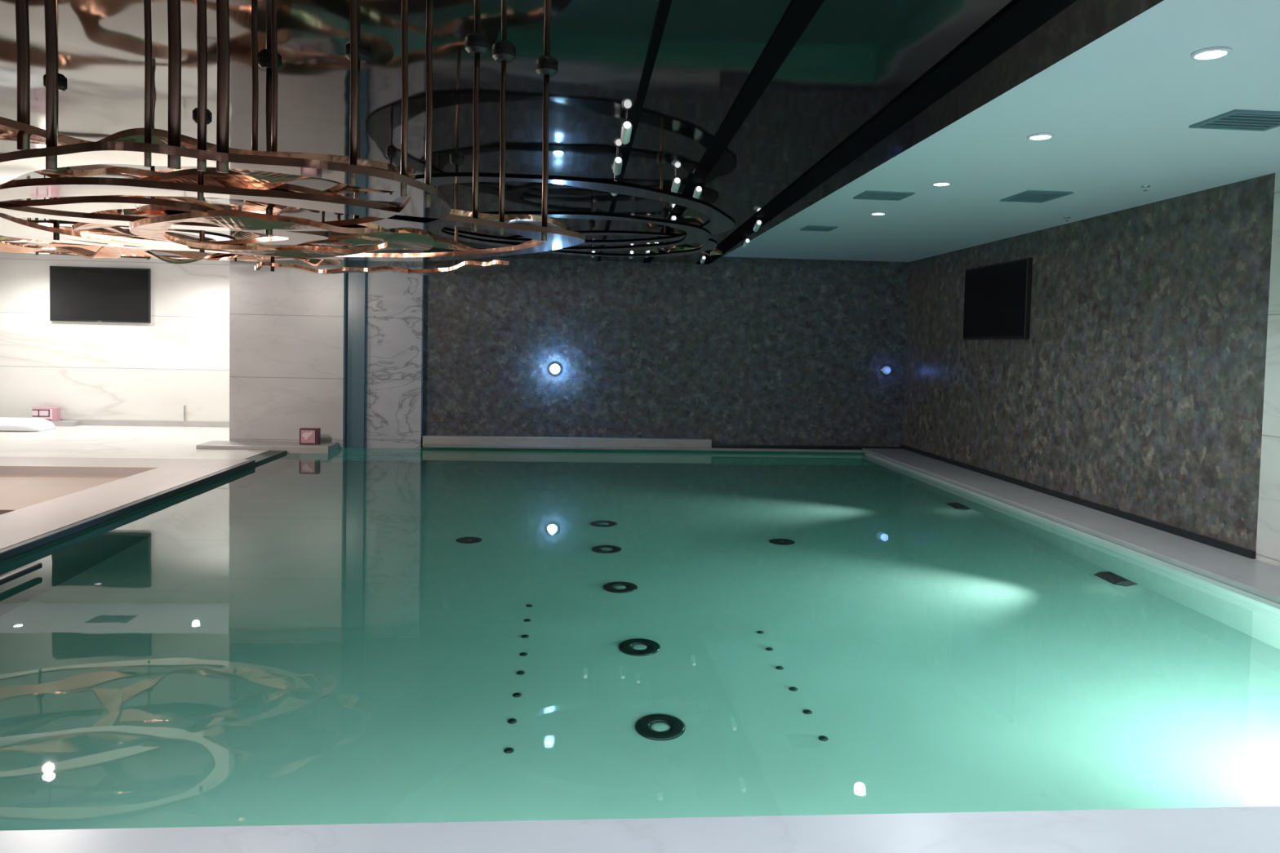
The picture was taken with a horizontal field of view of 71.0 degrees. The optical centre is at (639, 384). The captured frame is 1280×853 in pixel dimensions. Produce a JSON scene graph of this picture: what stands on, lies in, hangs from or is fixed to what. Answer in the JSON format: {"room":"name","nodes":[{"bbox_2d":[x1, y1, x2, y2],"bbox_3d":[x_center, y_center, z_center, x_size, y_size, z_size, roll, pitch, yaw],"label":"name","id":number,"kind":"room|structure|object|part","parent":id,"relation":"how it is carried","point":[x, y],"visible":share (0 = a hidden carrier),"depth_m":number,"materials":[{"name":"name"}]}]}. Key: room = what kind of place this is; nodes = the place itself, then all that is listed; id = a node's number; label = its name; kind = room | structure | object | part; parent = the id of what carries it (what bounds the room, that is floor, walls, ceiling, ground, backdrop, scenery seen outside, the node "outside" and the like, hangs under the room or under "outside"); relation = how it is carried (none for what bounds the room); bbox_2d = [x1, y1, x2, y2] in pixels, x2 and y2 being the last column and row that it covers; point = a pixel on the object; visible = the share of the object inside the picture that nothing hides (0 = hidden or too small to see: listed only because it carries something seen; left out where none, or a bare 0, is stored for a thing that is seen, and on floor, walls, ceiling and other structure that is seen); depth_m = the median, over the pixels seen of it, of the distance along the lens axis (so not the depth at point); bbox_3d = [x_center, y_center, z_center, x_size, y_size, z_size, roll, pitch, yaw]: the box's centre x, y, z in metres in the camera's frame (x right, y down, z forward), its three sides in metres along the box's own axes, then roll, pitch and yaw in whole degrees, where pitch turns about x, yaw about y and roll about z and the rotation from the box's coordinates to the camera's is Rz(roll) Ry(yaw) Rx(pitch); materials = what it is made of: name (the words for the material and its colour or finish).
{"room":"indoor swimming pool","nodes":[
{"label":"indoor swimming pool","id":0,"kind":"room"},
{"bbox_2d":[0,475,128,515],"bbox_3d":[-6.827,1.182,5.465,4.470,0.280,6.880,1,2,-4],"label":"floor","id":1,"kind":"structure","parent":0,"point":[16,491],"depth_m":8.29,"materials":[{"name":"beige tile"}]},
{"bbox_2d":[0,249,229,422],"bbox_3d":[-7.355,-0.585,13.528,4.592,3.100,0.120,1,2,-4],"label":"wall","id":2,"kind":"structure","parent":0,"point":[86,370],"depth_m":13.45,"materials":[{"name":"white stone"}]},
{"bbox_2d":[51,420,79,426],"bbox_3d":[-8.982,0.572,13.275,1.250,0.070,0.200,1,2,-4],"label":"trim","id":3,"kind":"structure","parent":2,"relation":"attached to","point":[61,423],"depth_m":13.22,"materials":[{"name":"grey stone"}]},
{"bbox_2d":[31,407,60,421],"bbox_3d":[-8.773,0.442,13.261,0.340,0.200,0.127,1,2,-4],"label":"sign","id":4,"kind":"object","parent":3,"relation":"on","point":[51,414],"visible":0.76,"depth_m":13.20,"materials":[{"name":"pink plastic"}]},
{"bbox_3d":[-8.791,0.444,13.201,0.285,0.170,0.004,1,2,-4],"label":"panel","id":5,"kind":"part","parent":4,"relation":"part of","materials":[{"name":"white"}]},
{"bbox_2d":[49,266,151,323],"bbox_3d":[-8.026,-1.333,13.357,1.420,0.810,0.053,1,2,-4],"label":"television","id":6,"kind":"object","parent":2,"relation":"attached to","point":[77,294],"visible":1,"depth_m":13.33,"materials":[{"name":"black plastic"}]},
{"bbox_2d":[60,419,229,427],"bbox_3d":[-7.524,0.586,13.492,4.292,0.085,0.030,1,2,-4],"label":"baseboard","id":7,"kind":"structure","parent":2,"relation":"attached to","point":[82,422],"depth_m":13.49,"materials":[{"name":"grey stone"}]},
{"bbox_2d":[183,404,185,421],"bbox_3d":[-6.869,0.441,13.538,0.024,0.250,0.025,1,2,-4],"label":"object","id":8,"kind":"object","parent":2,"relation":"attached to","point":[184,405],"visible":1,"depth_m":13.53,"materials":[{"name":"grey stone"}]},
{"bbox_2d":[0,425,270,459],"bbox_3d":[-7.045,0.814,11.571,4.960,0.185,3.950,1,2,-4],"label":"floor","id":9,"kind":"structure","parent":0,"point":[80,441],"depth_m":11.28,"materials":[{"name":"white stone"}]},
{"bbox_2d":[0,417,55,431],"bbox_3d":[-8.920,0.557,12.596,1.170,0.160,0.600,1,2,-4],"label":"bolster","id":10,"kind":"object","parent":9,"relation":"on","point":[6,424],"visible":1,"depth_m":12.41,"materials":[{"name":"white fabric"}]},
{"bbox_2d":[0,450,286,562],"bbox_3d":[-4.110,1.605,6.878,0.200,1.230,9.245,1,2,-4],"label":"wall","id":11,"kind":"structure","parent":0,"point":[269,455],"depth_m":10.19,"materials":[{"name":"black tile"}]},
{"bbox_2d":[0,562,42,585],"bbox_3d":[-3.574,1.119,3.818,0.380,0.033,2.850,1,2,-4],"label":"grab bar","id":12,"kind":"object","parent":11,"relation":"attached to","point":[37,566],"visible":1,"depth_m":5.05,"materials":[{"name":"silver metal"}]},
{"bbox_2d":[0,456,250,550],"bbox_3d":[-6.522,1.053,5.834,5.130,0.220,7.580,1,2,-4],"label":"coping","id":13,"kind":"object","parent":11,"relation":"on","point":[147,477],"visible":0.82,"depth_m":8.10,"materials":[{"name":"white stone"}]},
{"bbox_2d":[0,460,255,561],"bbox_3d":[-3.932,1.019,6.015,0.060,0.054,7.550,1,2,-4],"label":"trim","id":14,"kind":"structure","parent":11,"relation":"attached to","point":[6,553],"depth_m":6.71,"materials":[{"name":"black stone"}]},
{"bbox_2d":[195,440,338,453],"bbox_3d":[-4.623,0.792,11.195,1.570,0.105,0.495,1,2,-4],"label":"trim","id":15,"kind":"structure","parent":11,"relation":"attached to","point":[290,446],"depth_m":10.99,"materials":[{"name":"grey stone"}]},
{"bbox_2d":[299,427,320,444],"bbox_3d":[-4.120,0.649,11.206,0.230,0.200,0.107,1,2,-4],"label":"sign","id":16,"kind":"object","parent":15,"relation":"on","point":[308,436],"visible":1,"depth_m":11.16,"materials":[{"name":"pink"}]},
{"bbox_3d":[-4.126,0.651,11.156,0.170,0.160,0.004,1,2,-4],"label":"panel","id":17,"kind":"part","parent":16,"relation":"part of","materials":[{"name":"pink"}]},
{"bbox_2d":[229,258,346,448],"bbox_3d":[-4.583,0.016,12.559,1.408,4.100,2.285,1,2,-4],"label":"wall pillar","id":18,"kind":"structure","parent":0,"point":[287,326],"depth_m":11.40,"materials":[{"name":"beige stone"}]},
{"bbox_2d":[364,260,424,448],"bbox_3d":[-3.340,0.075,11.798,0.955,4.100,0.235,1,2,-4],"label":"wall","id":19,"kind":"structure","parent":0,"point":[394,300],"depth_m":11.67,"materials":[{"name":"stone"}]},
{"bbox_2d":[344,259,366,448],"bbox_3d":[-3.674,-0.434,11.597,0.240,2.520,0.070,1,2,-4],"label":"column","id":20,"kind":"structure","parent":19,"relation":"attached to","point":[356,282],"depth_m":11.57,"materials":[{"name":"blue metal"}]},
{"bbox_2d":[0,0,1163,263],"bbox_3d":[-3.707,-1.460,4.421,10.436,0.140,14.700,1,2,-4],"label":"ceiling","id":21,"kind":"structure","parent":0,"point":[853,59],"depth_m":3.86,"materials":[{"name":"black mirror"}]},
{"bbox_2d":[59,220,134,237],"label":"chandelier","id":22,"kind":"object","parent":21,"relation":"hanging from","point":[64,224],"depth_m":7.47,"materials":[{"name":"beige metal"}]},
{"bbox_2d":[0,240,270,263],"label":"chandelier","id":23,"kind":"object","parent":21,"relation":"hanging from","point":[71,249],"depth_m":9.20,"materials":[{"name":"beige metal"}]},
{"bbox_2d":[204,231,262,241],"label":"chandelier","id":24,"kind":"object","parent":21,"relation":"hanging from","point":[209,236],"depth_m":7.51,"materials":[{"name":"beige metal"}]},
{"bbox_2d":[0,0,585,275],"bbox_3d":[-2.279,-0.982,3.950,4.066,0.713,3.799,1,2,-4],"label":"chandelier","id":25,"kind":"object","parent":21,"relation":"hanging from","point":[259,179],"visible":1,"depth_m":3.02,"materials":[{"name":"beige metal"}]},
{"bbox_3d":[-1.747,-0.966,2.541,0.036,0.599,0.032,1,2,-4],"label":"rod","id":26,"kind":"part","parent":25,"relation":"part of","materials":[{"name":"brown metal"}]},
{"bbox_3d":[-1.504,-0.900,2.292,0.030,0.699,0.026,1,2,-4],"label":"rod","id":27,"kind":"part","parent":25,"relation":"part of","materials":[{"name":"brown metal"}]},
{"bbox_3d":[-2.616,-0.998,4.021,0.028,0.699,0.024,1,2,-4],"label":"rod","id":28,"kind":"part","parent":25,"relation":"part of","materials":[{"name":"brown metal"}]},
{"bbox_3d":[-1.219,-0.891,2.222,0.020,0.699,0.016,1,2,-4],"label":"rod","id":29,"kind":"part","parent":25,"relation":"part of","materials":[{"name":"brown metal"}]},
{"bbox_3d":[-3.001,-1.126,5.530,0.028,0.589,0.024,1,2,-4],"label":"rod","id":30,"kind":"part","parent":25,"relation":"part of","materials":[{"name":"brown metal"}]},
{"bbox_3d":[-1.160,-0.891,2.236,0.034,0.699,0.030,1,2,-4],"label":"rod","id":31,"kind":"part","parent":25,"relation":"part of","materials":[{"name":"brown metal"}]},
{"bbox_3d":[-1.354,-0.918,2.766,0.022,0.699,0.018,1,2,-4],"label":"rod","id":32,"kind":"part","parent":25,"relation":"part of","materials":[{"name":"brown metal"}]},
{"bbox_3d":[-2.235,-1.019,4.583,0.028,0.689,0.024,1,2,-4],"label":"rod","id":33,"kind":"part","parent":25,"relation":"part of","materials":[{"name":"brown metal"}]},
{"bbox_3d":[-1.102,-0.890,2.257,0.026,0.699,0.022,1,2,-4],"label":"rod","id":34,"kind":"part","parent":25,"relation":"part of","materials":[{"name":"brown metal"}]},
{"bbox_3d":[-1.057,-0.890,2.275,0.034,0.699,0.030,1,2,-4],"label":"rod","id":35,"kind":"part","parent":25,"relation":"part of","materials":[{"name":"brown metal"}]},
{"bbox_3d":[-1.193,-0.965,2.781,0.022,0.599,0.018,1,2,-4],"label":"rod","id":36,"kind":"part","parent":25,"relation":"part of","materials":[{"name":"brown metal"}]},
{"bbox_3d":[-1.502,-0.958,3.639,0.030,0.699,0.026,1,2,-4],"label":"rod","id":37,"kind":"part","parent":25,"relation":"part of","materials":[{"name":"brown metal"}]},
{"bbox_3d":[-2.312,-1.061,5.649,0.028,0.699,0.024,1,2,-4],"label":"rod","id":38,"kind":"part","parent":25,"relation":"part of","materials":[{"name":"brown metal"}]},
{"bbox_3d":[-1.114,-0.971,2.736,0.020,0.579,0.016,1,2,-4],"label":"rod","id":39,"kind":"part","parent":25,"relation":"part of","materials":[{"name":"brown metal"}]},
{"bbox_3d":[-0.776,-0.891,2.434,0.024,0.699,0.020,1,2,-4],"label":"rod","id":40,"kind":"part","parent":25,"relation":"part of","materials":[{"name":"brown metal"}]},
{"bbox_3d":[-1.106,-0.944,3.508,0.024,0.699,0.020,1,2,-4],"label":"rod","id":41,"kind":"part","parent":25,"relation":"part of","materials":[{"name":"brown metal"}]},
{"bbox_3d":[-0.680,-0.896,2.593,0.022,0.699,0.018,1,2,-4],"label":"rod","id":42,"kind":"part","parent":25,"relation":"part of","materials":[{"name":"brown metal"}]},
{"bbox_3d":[-0.658,-0.904,2.801,0.024,0.699,0.020,1,2,-4],"label":"rod","id":43,"kind":"part","parent":25,"relation":"part of","materials":[{"name":"brown metal"}]},
{"bbox_3d":[-1.127,-1.030,5.507,0.024,0.699,0.020,1,2,-4],"label":"rod","id":44,"kind":"part","parent":25,"relation":"part of","materials":[{"name":"brown metal"}]},
{"bbox_3d":[-0.619,-0.929,3.391,0.026,0.699,0.022,1,2,-4],"label":"rod","id":45,"kind":"part","parent":25,"relation":"part of","materials":[{"name":"brown metal"}]},
{"bbox_3d":[-0.531,-0.930,3.473,0.024,0.699,0.020,1,2,-4],"label":"rod","id":46,"kind":"part","parent":25,"relation":"part of","materials":[{"name":"brown metal"}]},
{"bbox_3d":[-0.384,-0.934,3.644,0.028,0.699,0.024,1,2,-4],"label":"rod","id":47,"kind":"part","parent":25,"relation":"part of","materials":[{"name":"brown metal"}]},
{"bbox_2d":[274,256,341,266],"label":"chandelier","id":48,"kind":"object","parent":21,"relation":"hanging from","point":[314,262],"depth_m":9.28,"materials":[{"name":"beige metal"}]},
{"bbox_2d":[407,222,532,246],"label":"chandelier","id":49,"kind":"object","parent":21,"relation":"hanging from","point":[439,229],"depth_m":7.60,"materials":[{"name":"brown metal"}]},
{"bbox_3d":[-1.482,-1.256,5.346,0.020,0.249,0.016,1,2,-4],"label":"rod","id":50,"kind":"part","parent":49,"relation":"part of","materials":[{"name":"brown metal"}]},
{"bbox_2d":[613,155,622,175],"bbox_3d":[-0.131,-1.293,5.266,0.052,0.110,0.172,1,2,-4],"label":"spotlight","id":51,"kind":"object","parent":21,"relation":"attached to","point":[618,161],"visible":1,"depth_m":5.22,"materials":[{"name":"silver metal"}]},
{"bbox_2d":[620,119,632,144],"bbox_3d":[-0.068,-1.257,4.439,0.052,0.110,0.172,1,2,-4],"label":"spotlight","id":52,"kind":"object","parent":21,"relation":"attached to","point":[626,128],"visible":1,"depth_m":4.39,"materials":[{"name":"silver metal"}]},
{"bbox_2d":[597,0,671,261],"bbox_3d":[-0.040,-1.315,4.672,0.035,0.011,14.530,1,2,-4],"label":"trim","id":53,"kind":"structure","parent":21,"relation":"attached to","point":[664,5],"depth_m":3.74,"materials":[{"name":"black metal"}]},
{"bbox_2d":[540,157,735,257],"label":"chandelier","id":54,"kind":"object","parent":21,"relation":"hanging from","point":[719,221],"depth_m":6.57,"materials":[{"name":"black metal"}]},
{"bbox_3d":[-0.452,-1.357,8.333,0.020,0.259,0.016,1,2,-4],"label":"rod","id":55,"kind":"part","parent":54,"relation":"part of","materials":[{"name":"brown metal"}]},
{"bbox_3d":[0.128,-1.222,5.356,0.020,0.249,0.016,1,2,-4],"label":"rod","id":56,"kind":"part","parent":54,"relation":"part of","materials":[{"name":"brown metal"}]},
{"bbox_3d":[0.207,-1.313,7.529,0.020,0.249,0.016,1,2,-4],"label":"rod","id":57,"kind":"part","parent":54,"relation":"part of","materials":[{"name":"brown metal"}]},
{"bbox_2d":[670,214,676,227],"bbox_3d":[0.276,-1.383,7.552,0.052,0.110,0.172,1,2,-4],"label":"spotlight","id":58,"kind":"object","parent":21,"relation":"attached to","point":[673,217],"visible":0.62,"depth_m":7.47,"materials":[{"name":"silver metal"}]},
{"bbox_2d":[671,175,680,192],"bbox_3d":[0.234,-1.311,5.865,0.052,0.110,0.172,1,2,-4],"label":"spotlight","id":59,"kind":"object","parent":21,"relation":"attached to","point":[677,181],"visible":0.9,"depth_m":5.81,"materials":[{"name":"silver metal"}]},
{"bbox_2d":[692,185,702,199],"bbox_3d":[0.392,-1.320,6.158,0.052,0.110,0.172,1,2,-4],"label":"spotlight","id":60,"kind":"object","parent":21,"relation":"attached to","point":[698,189],"visible":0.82,"depth_m":6.09,"materials":[{"name":"silver metal"}]},
{"bbox_2d":[700,254,706,263],"bbox_3d":[0.759,-1.512,10.815,0.052,0.110,0.172,1,2,-4],"label":"spotlight","id":61,"kind":"object","parent":21,"relation":"attached to","point":[703,259],"visible":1,"depth_m":10.77,"materials":[{"name":"silver metal"}]},
{"bbox_2d":[643,0,824,262],"bbox_3d":[0.448,-1.307,4.710,0.090,0.011,14.538,1,2,-3],"label":"ceiling beam","id":62,"kind":"structure","parent":21,"relation":"attached to","point":[800,13],"depth_m":3.76,"materials":[{"name":"black"}]},
{"bbox_2d":[742,237,750,248],"bbox_3d":[1.066,-1.429,9.025,0.052,0.110,0.172,1,2,-4],"label":"spotlight","id":63,"kind":"object","parent":21,"relation":"attached to","point":[747,241],"visible":1,"depth_m":8.97,"materials":[{"name":"silver metal"}]},
{"bbox_2d":[752,219,761,231],"bbox_3d":[1.006,-1.374,7.708,0.052,0.110,0.172,1,2,-4],"label":"spotlight","id":64,"kind":"object","parent":21,"relation":"attached to","point":[758,223],"visible":1,"depth_m":7.66,"materials":[{"name":"silver metal"}]},
{"bbox_2d":[696,0,1076,264],"bbox_3d":[1.186,-1.293,4.766,0.170,0.011,14.541,1,2,-3],"label":"ceiling beam","id":65,"kind":"structure","parent":21,"relation":"attached to","point":[1021,18],"depth_m":3.83,"materials":[{"name":"black"}]},
{"bbox_2d":[421,445,840,453],"bbox_3d":[0.065,1.477,12.086,5.928,1.220,0.058,1,2,-4],"label":"wall","id":66,"kind":"structure","parent":0,"point":[421,446],"depth_m":12.01,"materials":[{"name":"green tile"}]},
{"bbox_2d":[422,444,865,453],"bbox_3d":[0.110,0.856,11.942,5.883,0.035,0.100,1,2,-4],"label":"coping","id":67,"kind":"object","parent":66,"relation":"on","point":[446,446],"visible":1,"depth_m":11.90,"materials":[{"name":"grey stone"}]},
{"bbox_2d":[0,806,1279,852],"bbox_3d":[-2.035,1.405,-0.158,13.168,0.220,5.070,1,2,-4],"label":"pool edge","id":68,"kind":"structure","parent":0,"point":[1247,829],"depth_m":2.44,"materials":[{"name":"white stone"}]},
{"bbox_2d":[422,256,908,446],"bbox_3d":[0.428,0.140,12.146,6.613,4.100,0.120,1,2,-4],"label":"wall","id":69,"kind":"structure","parent":0,"point":[726,350],"depth_m":12.06,"materials":[{"name":"grey tile"}]},
{"bbox_2d":[548,362,561,375],"bbox_3d":[-1.127,-0.203,11.911,0.182,0.182,0.079,1,2,-4],"label":"wall lamp","id":70,"kind":"object","parent":69,"relation":"attached to","point":[554,368],"visible":1,"depth_m":11.91,"materials":[{"name":"silver metal"}]},
{"bbox_2d":[422,435,902,449],"bbox_3d":[0.382,0.814,12.062,6.493,0.160,0.100,1,2,-4],"label":"pool ledge","id":71,"kind":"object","parent":69,"relation":"attached to","point":[427,439],"depth_m":11.94,"materials":[{"name":"grey stone"}]},
{"bbox_2d":[880,364,892,375],"bbox_3d":[3.373,-0.192,12.255,0.156,0.156,0.079,1,2,-4],"label":"wall lamp","id":72,"kind":"object","parent":69,"relation":"attached to","point":[886,370],"visible":1,"depth_m":12.26,"materials":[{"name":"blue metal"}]},
{"bbox_2d":[724,0,1279,262],"bbox_3d":[2.862,-1.419,4.873,2.732,0.100,14.600,1,2,-4],"label":"ceiling","id":73,"kind":"structure","parent":0,"point":[1119,109],"depth_m":5.30,"materials":[{"name":"white paint"}]},
{"bbox_2d":[800,225,837,231],"bbox_3d":[1.793,-1.562,9.002,0.300,0.012,0.300,1,2,-4],"label":"ceiling vent","id":74,"kind":"object","parent":73,"relation":"in","point":[809,228],"visible":1,"depth_m":8.95,"materials":[{"name":"teal"}]},
{"bbox_2d":[870,211,886,215],"bbox_3d":[2.110,-1.510,7.947,0.140,0.012,0.140,1,2,-4],"label":"recessed light","id":75,"kind":"object","parent":73,"relation":"in","point":[877,213],"visible":1,"depth_m":7.92,"materials":[{"name":"white paint"}]},
{"bbox_2d":[853,190,915,200],"bbox_3d":[1.903,-1.475,7.021,0.380,0.012,0.330,1,2,-4],"label":"ceiling vent","id":76,"kind":"object","parent":73,"relation":"in","point":[868,194],"visible":1,"depth_m":7.00,"materials":[{"name":"teal"}]},
{"bbox_2d":[931,181,951,186],"bbox_3d":[2.175,-1.446,6.476,0.140,0.012,0.140,1,2,-4],"label":"recessed light","id":77,"kind":"object","parent":73,"relation":"in","point":[937,183],"visible":1,"depth_m":6.45,"materials":[{"name":"white paint"}]},
{"bbox_2d":[1000,190,1073,202],"bbox_3d":[3.049,-1.446,6.919,0.350,0.012,0.450,1,2,-4],"label":"ceiling vent","id":78,"kind":"object","parent":73,"relation":"in","point":[1028,196],"visible":1,"depth_m":6.89,"materials":[{"name":"teal"}]},
{"bbox_2d":[1026,132,1054,140],"bbox_3d":[2.235,-1.382,5.011,0.140,0.012,0.140,1,2,-4],"label":"recessed light","id":79,"kind":"object","parent":73,"relation":"in","point":[1043,135],"visible":1,"depth_m":4.99,"materials":[{"name":"white paint"}]},
{"bbox_2d":[1141,185,1150,191],"bbox_3d":[3.614,-1.401,6.417,0.060,0.036,0.060,1,2,-4],"label":"sprinkler","id":80,"kind":"object","parent":73,"relation":"attached to","point":[1145,187],"visible":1,"depth_m":6.41,"materials":[{"name":"silver metal"}]},
{"bbox_2d":[1190,46,1231,59],"bbox_3d":[2.280,-1.320,3.584,0.140,0.012,0.140,1,2,-4],"label":"recessed light","id":81,"kind":"object","parent":73,"relation":"in","point":[1213,52],"visible":1,"depth_m":3.57,"materials":[{"name":"white paint"}]},
{"bbox_2d":[1188,109,1279,131],"bbox_3d":[3.112,-1.345,4.580,0.420,0.012,0.330,1,2,-4],"label":"ceiling vent","id":82,"kind":"object","parent":73,"relation":"in","point":[1235,119],"visible":1,"depth_m":4.58,"materials":[{"name":"teal"}]},
{"bbox_2d":[862,452,1279,609],"bbox_3d":[3.508,1.537,7.599,0.250,0.830,9.530,1,2,-4],"label":"wall","id":83,"kind":"structure","parent":0,"point":[1245,593],"depth_m":6.57,"materials":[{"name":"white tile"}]},
{"bbox_2d":[862,448,1279,604],"bbox_3d":[3.684,1.105,7.593,0.585,0.040,9.530,1,2,-4],"label":"coping","id":84,"kind":"object","parent":83,"relation":"on","point":[1256,577],"visible":0.84,"depth_m":6.89,"materials":[{"name":"grey stone"}]},
{"bbox_2d":[902,171,1279,566],"bbox_3d":[4.241,0.525,5.065,0.124,4.100,14.600,1,2,-4],"label":"wall","id":85,"kind":"structure","parent":0,"point":[1136,385],"depth_m":7.31,"materials":[{"name":"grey stone"}]},
{"bbox_2d":[963,257,1032,339],"bbox_3d":[3.826,-0.890,9.678,0.053,0.810,1.430,1,2,-4],"label":"television","id":86,"kind":"object","parent":85,"relation":"attached to","point":[997,296],"visible":1,"depth_m":9.53,"materials":[{"name":"black"}]},
{"bbox_2d":[901,444,1255,559],"bbox_3d":[3.845,0.997,9.151,0.030,0.050,6.380,1,2,-4],"label":"baseboard","id":87,"kind":"structure","parent":85,"relation":"attached to","point":[1246,553],"depth_m":7.57,"materials":[{"name":"black stone"}]},
{"bbox_3d":[-0.090,2.338,7.310,8.108,0.100,9.630,1,2,-4],"label":"floor","id":88,"kind":"structure","parent":0,"visible":0},
{"bbox_2d":[0,447,1279,831],"bbox_3d":[-0.319,1.686,7.284,7.431,1.204,9.479,1,2,-4],"label":"pool water","id":89,"kind":"object","parent":88,"relation":"on","point":[366,635],"visible":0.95,"depth_m":4.07,"materials":[{"name":"teal liquid"}]}
]}

